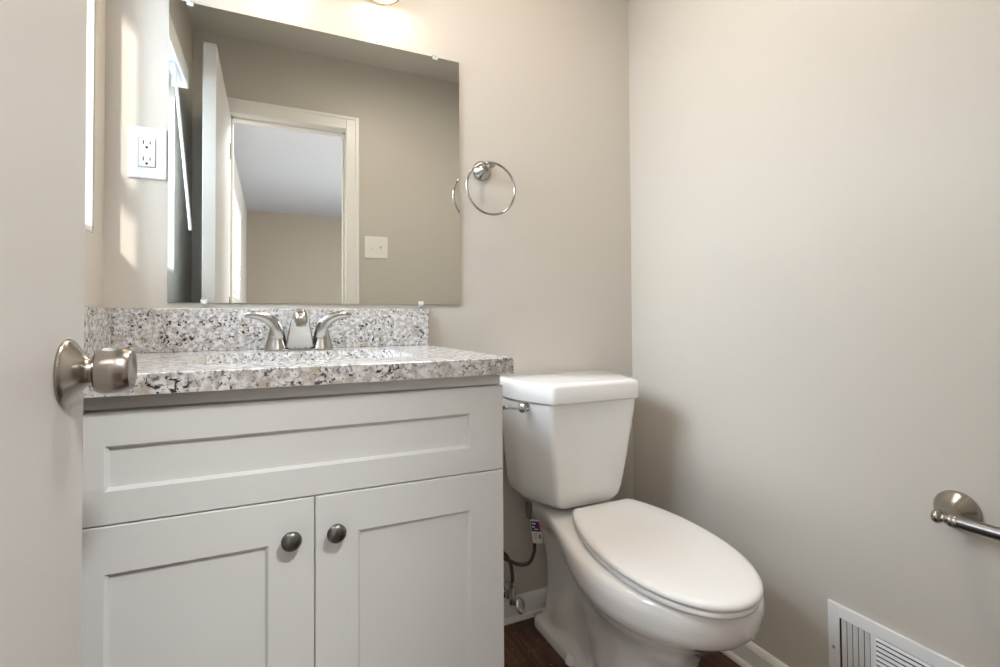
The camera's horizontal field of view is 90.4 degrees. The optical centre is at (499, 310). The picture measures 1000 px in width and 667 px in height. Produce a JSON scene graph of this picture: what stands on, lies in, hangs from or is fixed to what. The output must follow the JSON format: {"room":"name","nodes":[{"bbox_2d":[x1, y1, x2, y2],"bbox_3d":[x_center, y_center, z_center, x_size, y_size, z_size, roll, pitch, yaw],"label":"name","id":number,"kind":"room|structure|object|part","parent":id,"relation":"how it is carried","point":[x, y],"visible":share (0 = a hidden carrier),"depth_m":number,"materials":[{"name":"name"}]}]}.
{"room":"bathroom","nodes":[
{"label":"bathroom","id":0,"kind":"room"},
{"bbox_2d":[84,0,105,307],"bbox_3d":[-0.644,-0.230,0.419,0.130,2.325,1.490,0,-1,-25],"label":"wall","id":1,"kind":"structure","parent":0,"point":[94,240],"depth_m":1.08,"materials":[{"name":"beige paint"}]},
{"bbox_2d":[85,0,94,231],"bbox_3d":[-0.751,-0.548,0.658,0.124,0.750,0.840,0,-1,-25],"label":"window","id":2,"kind":"structure","parent":1,"relation":"in","point":[90,3],"depth_m":1.05,"materials":[{"name":"white plastic"}]},
{"bbox_3d":[-0.730,-0.180,0.659,0.084,0.014,0.838,0,-1,-25],"label":"sill","id":3,"kind":"part","parent":2,"relation":"part of","materials":[{"name":"white paint"}]},
{"bbox_2d":[103,0,633,594],"bbox_3d":[-0.243,-0.212,1.489,1.794,2.325,0.120,0,-1,-25],"label":"wall","id":4,"kind":"structure","parent":0,"point":[545,281],"depth_m":1.55,"materials":[{"name":"beige paint"}]},
{"bbox_2d":[127,125,166,180],"bbox_3d":[-0.821,-0.366,1.155,0.077,0.120,0.009,0,-1,-25],"label":"wall outlet","id":5,"kind":"object","parent":4,"relation":"attached to","point":[146,146],"visible":1,"depth_m":1.15,"materials":[{"name":"white plastic"}]},
{"bbox_2d":[138,137,154,166],"bbox_3d":[-0.820,-0.367,1.153,0.032,0.066,0.004,0,-1,-25],"label":"receptacle","id":6,"kind":"object","parent":5,"relation":"attached to","point":[146,145],"depth_m":1.15,"materials":[{"name":"white plastic"}]},
{"bbox_2d":[112,308,428,352],"bbox_3d":[-0.539,0.047,1.269,0.731,0.102,0.020,0,-1,-25],"label":"backsplash","id":7,"kind":"structure","parent":4,"relation":"attached to","point":[141,330],"depth_m":1.21,"materials":[{"name":"stone"}]},
{"bbox_2d":[167,0,459,306],"bbox_3d":[-0.452,-0.380,1.324,0.730,0.738,0.012,0,-1,-25],"label":"wall mirror","id":8,"kind":"object","parent":4,"relation":"attached to","point":[306,166],"visible":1,"depth_m":1.30,"materials":[{"name":"silver mirror"}]},
{"bbox_2d":[372,0,398,4],"bbox_3d":[-0.438,-0.939,1.296,0.484,0.167,0.097,0,-1,-25],"label":"vanity light","id":9,"kind":"object","parent":4,"relation":"attached to","point":[382,2],"visible":1,"depth_m":1.38,"materials":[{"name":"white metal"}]},
{"bbox_3d":[-0.317,-0.903,1.346,0.086,0.088,0.086,0,-1,-25],"label":"lamp shade","id":10,"kind":"part","parent":9,"relation":"part of","materials":[{"name":"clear glass"}]},
{"bbox_2d":[466,161,515,215],"bbox_3d":[-0.037,-0.366,1.482,0.160,0.178,0.070,0,-1,-25],"label":"towel ring","id":11,"kind":"object","parent":4,"relation":"attached to","point":[481,170],"visible":1,"depth_m":1.48,"materials":[{"name":"grey metal"}]},
{"bbox_2d":[504,581,524,613],"bbox_3d":[0.032,0.858,1.484,0.051,0.073,0.084,0,-1,-35],"label":"shutoff valve","id":12,"kind":"object","parent":4,"relation":"attached to","point":[509,593],"visible":0.8,"depth_m":1.47,"materials":[{"name":"silver metal"}]},
{"bbox_2d":[503,501,535,587],"bbox_3d":[0.031,0.692,1.450,0.150,0.276,0.071,0,-1,0],"label":"supply hose","id":13,"kind":"object","parent":12,"relation":"attached to","point":[528,505],"visible":0.75,"depth_m":1.44,"materials":[{"name":"grey"}]},
{"bbox_2d":[530,519,542,543],"bbox_3d":[0.104,0.634,1.422,0.040,0.074,0.002,0,-1,-17],"label":"tag","id":14,"kind":"object","parent":13,"relation":"attached to","point":[535,524],"visible":1,"depth_m":1.42,"materials":[{"name":"white paper"}]},
{"bbox_2d":[530,521,538,531],"bbox_3d":[0.100,0.618,1.421,0.027,0.034,0.004,0,-1,-25],"label":"print","id":15,"kind":"object","parent":14,"relation":"on","point":[534,525],"depth_m":1.42,"materials":[{"name":"blue paper"}]},
{"bbox_3d":[0.054,0.872,1.476,0.028,0.044,0.045,0,-1,-25],"label":"oval handle","id":16,"kind":"part","parent":12,"relation":"part of","materials":[{"name":"silver metal"}]},
{"bbox_2d":[504,587,546,625],"bbox_3d":[0.134,0.914,1.560,0.746,0.070,0.020,0,-1,-25],"label":"baseboard","id":17,"kind":"structure","parent":4,"relation":"attached to","point":[535,600],"depth_m":1.54,"materials":[{"name":"white paint"}]},
{"bbox_2d":[504,617,740,666],"bbox_3d":[1.580,0.918,-0.868,3.350,0.050,5.940,0,-1,-25],"label":"floor","id":18,"kind":"structure","parent":0,"point":[524,645],"depth_m":1.37,"materials":[{"name":"brown wood"}]},
{"bbox_2d":[81,374,503,666],"bbox_3d":[-0.436,0.532,1.008,0.742,0.820,0.562,0,-1,-25],"label":"bathroom vanity","id":19,"kind":"object","parent":18,"relation":"on","point":[360,524],"visible":0.88,"depth_m":0.79,"materials":[{"name":"white paint"}]},
{"bbox_3d":[-0.452,0.560,0.726,0.338,0.523,0.012,0,-1,-25],"label":"door","id":20,"kind":"part","parent":19,"relation":"part of","materials":[{"name":"white paint"}]},
{"bbox_3d":[-0.323,0.356,0.769,0.030,0.030,0.027,0,-1,-25],"label":"knob","id":21,"kind":"part","parent":19,"relation":"part of","materials":[{"name":"grey metal"}]},
{"bbox_3d":[-0.302,0.219,0.803,0.672,0.156,0.012,0,-1,-25],"label":"drawer","id":22,"kind":"part","parent":19,"relation":"part of","materials":[{"name":"white paint"}]},
{"bbox_2d":[83,306,513,397],"bbox_3d":[-0.434,0.056,1.018,0.751,0.131,0.564,0,-1,-25],"label":"countertop","id":23,"kind":"structure","parent":19,"relation":"on","point":[177,350],"depth_m":1.11,"materials":[{"name":"grey stone"}]},
{"bbox_2d":[244,309,350,350],"bbox_3d":[-0.475,0.046,1.179,0.237,0.099,0.110,0,-1,-25],"label":"centerset faucet","id":24,"kind":"object","parent":23,"relation":"on","point":[299,334],"visible":1,"depth_m":1.17,"materials":[{"name":"grey metal"}]},
{"bbox_3d":[-0.548,0.035,1.160,0.088,0.067,0.022,0,-1,-31],"label":"lever","id":25,"kind":"part","parent":24,"relation":"part of","materials":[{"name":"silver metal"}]},
{"bbox_3d":[-0.532,0.060,1.183,0.055,0.066,0.055,0,-1,-25],"label":"handle","id":26,"kind":"part","parent":24,"relation":"part of","materials":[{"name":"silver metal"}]},
{"bbox_3d":[-0.486,0.094,1.203,0.155,0.004,0.052,0,-1,-25],"label":"plate","id":27,"kind":"part","parent":24,"relation":"part of","materials":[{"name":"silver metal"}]},
{"bbox_3d":[-0.481,0.055,1.193,0.063,0.066,0.064,0,-1,-25],"label":"spout","id":28,"kind":"part","parent":24,"relation":"part of","materials":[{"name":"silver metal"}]},
{"bbox_3d":[-0.471,0.015,1.172,0.035,0.036,0.093,0,-1,-25],"label":"spout","id":29,"kind":"part","parent":24,"relation":"part of","materials":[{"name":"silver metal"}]},
{"bbox_3d":[-0.440,0.060,1.225,0.055,0.066,0.055,0,-1,-25],"label":"handle","id":30,"kind":"part","parent":24,"relation":"part of","materials":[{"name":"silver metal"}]},
{"bbox_3d":[-0.412,0.035,1.222,0.088,0.067,0.022,0,-1,-19],"label":"lever","id":31,"kind":"part","parent":24,"relation":"part of","materials":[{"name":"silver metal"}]},
{"bbox_3d":[-0.263,0.356,0.797,0.030,0.030,0.027,0,-1,-25],"label":"knob","id":32,"kind":"part","parent":19,"relation":"part of","materials":[{"name":"grey metal"}]},
{"bbox_3d":[-0.146,0.561,0.867,0.333,0.523,0.012,0,-1,-25],"label":"door","id":33,"kind":"part","parent":19,"relation":"part of","materials":[{"name":"white paint"}]},
{"bbox_2d":[500,371,764,666],"bbox_3d":[0.291,0.567,1.226,0.446,0.750,0.750,0,-1,-25],"label":"toilet","id":34,"kind":"object","parent":18,"relation":"on","point":[631,582],"visible":0.97,"depth_m":1.23,"materials":[{"name":"white porcelain"},{"name":"white plastic"},{"name":"chrome"}]},
{"bbox_3d":[0.046,0.265,1.335,0.092,0.026,0.028,1,-2,-45],"label":"flush lever","id":35,"kind":"part","parent":34,"relation":"part of","materials":[{"name":"silver metal"}]},
{"bbox_3d":[0.213,0.403,1.468,0.368,0.304,0.242,0,-1,-25],"label":"tank","id":36,"kind":"part","parent":34,"relation":"part of","materials":[{"name":"white ceramic"}]},
{"bbox_3d":[0.213,0.225,1.468,0.387,0.056,0.258,0,-1,-25],"label":"tank lid","id":37,"kind":"part","parent":34,"relation":"part of","materials":[{"name":"white ceramic"}]},
{"bbox_3d":[0.314,0.750,1.231,0.360,0.383,0.700,0,-1,-25],"label":"bowl","id":38,"kind":"part","parent":34,"relation":"part of","materials":[{"name":"white ceramic"}]},
{"bbox_3d":[0.362,0.531,1.128,0.313,0.018,0.512,0,-1,-25],"label":"seat lid","id":39,"kind":"part","parent":34,"relation":"part of","materials":[{"name":"white plastic"}]},
{"bbox_3d":[0.362,0.549,1.128,0.305,0.014,0.503,0,-1,-25],"label":"seat","id":40,"kind":"part","parent":34,"relation":"part of","materials":[{"name":"white plastic"}]},
{"bbox_2d":[628,0,999,666],"bbox_3d":[0.827,-0.227,1.095,0.120,2.325,1.490,0,-1,-25],"label":"wall","id":41,"kind":"structure","parent":0,"point":[815,184],"depth_m":1.13,"materials":[{"name":"beige paint"}]},
{"bbox_2d":[720,641,788,666],"bbox_3d":[0.750,0.901,1.090,0.020,0.070,1.350,0,-1,-25],"label":"baseboard","id":42,"kind":"structure","parent":41,"relation":"attached to","point":[750,654],"depth_m":1.29,"materials":[{"name":"white paint"}]},
{"bbox_2d":[828,599,964,666],"bbox_3d":[0.815,0.749,0.961,0.009,0.199,0.350,0,-1,-25],"label":"air vent","id":43,"kind":"object","parent":41,"relation":"in","point":[854,639],"visible":1,"depth_m":1.05,"materials":[{"name":"white metal"}]},
{"bbox_2d":[931,490,999,540],"bbox_3d":[0.895,0.363,0.706,0.078,0.070,0.490,0,-1,-25],"label":"towel bar","id":44,"kind":"object","parent":41,"relation":"attached to","point":[961,511],"visible":1,"depth_m":0.88,"materials":[{"name":"silver metal"}]},
{"bbox_3d":[0.380,-0.242,0.136,1.494,2.325,0.120,0,-1,-25],"label":"wall","id":45,"kind":"structure","parent":0,"visible":0},
{"bbox_2d":[0,0,136,666],"bbox_3d":[-0.318,-0.050,0.254,0.102,1.934,0.650,0,-1,-25],"label":"door","id":46,"kind":"structure","parent":45,"relation":"in","point":[46,370],"depth_m":0.45,"materials":[{"name":"grey paint"}]},
{"bbox_3d":[-0.398,0.062,0.513,0.030,0.048,0.048,0,-1,-25],"label":"knob","id":47,"kind":"part","parent":46,"relation":"part of","materials":[{"name":"silver metal"}]}
]}

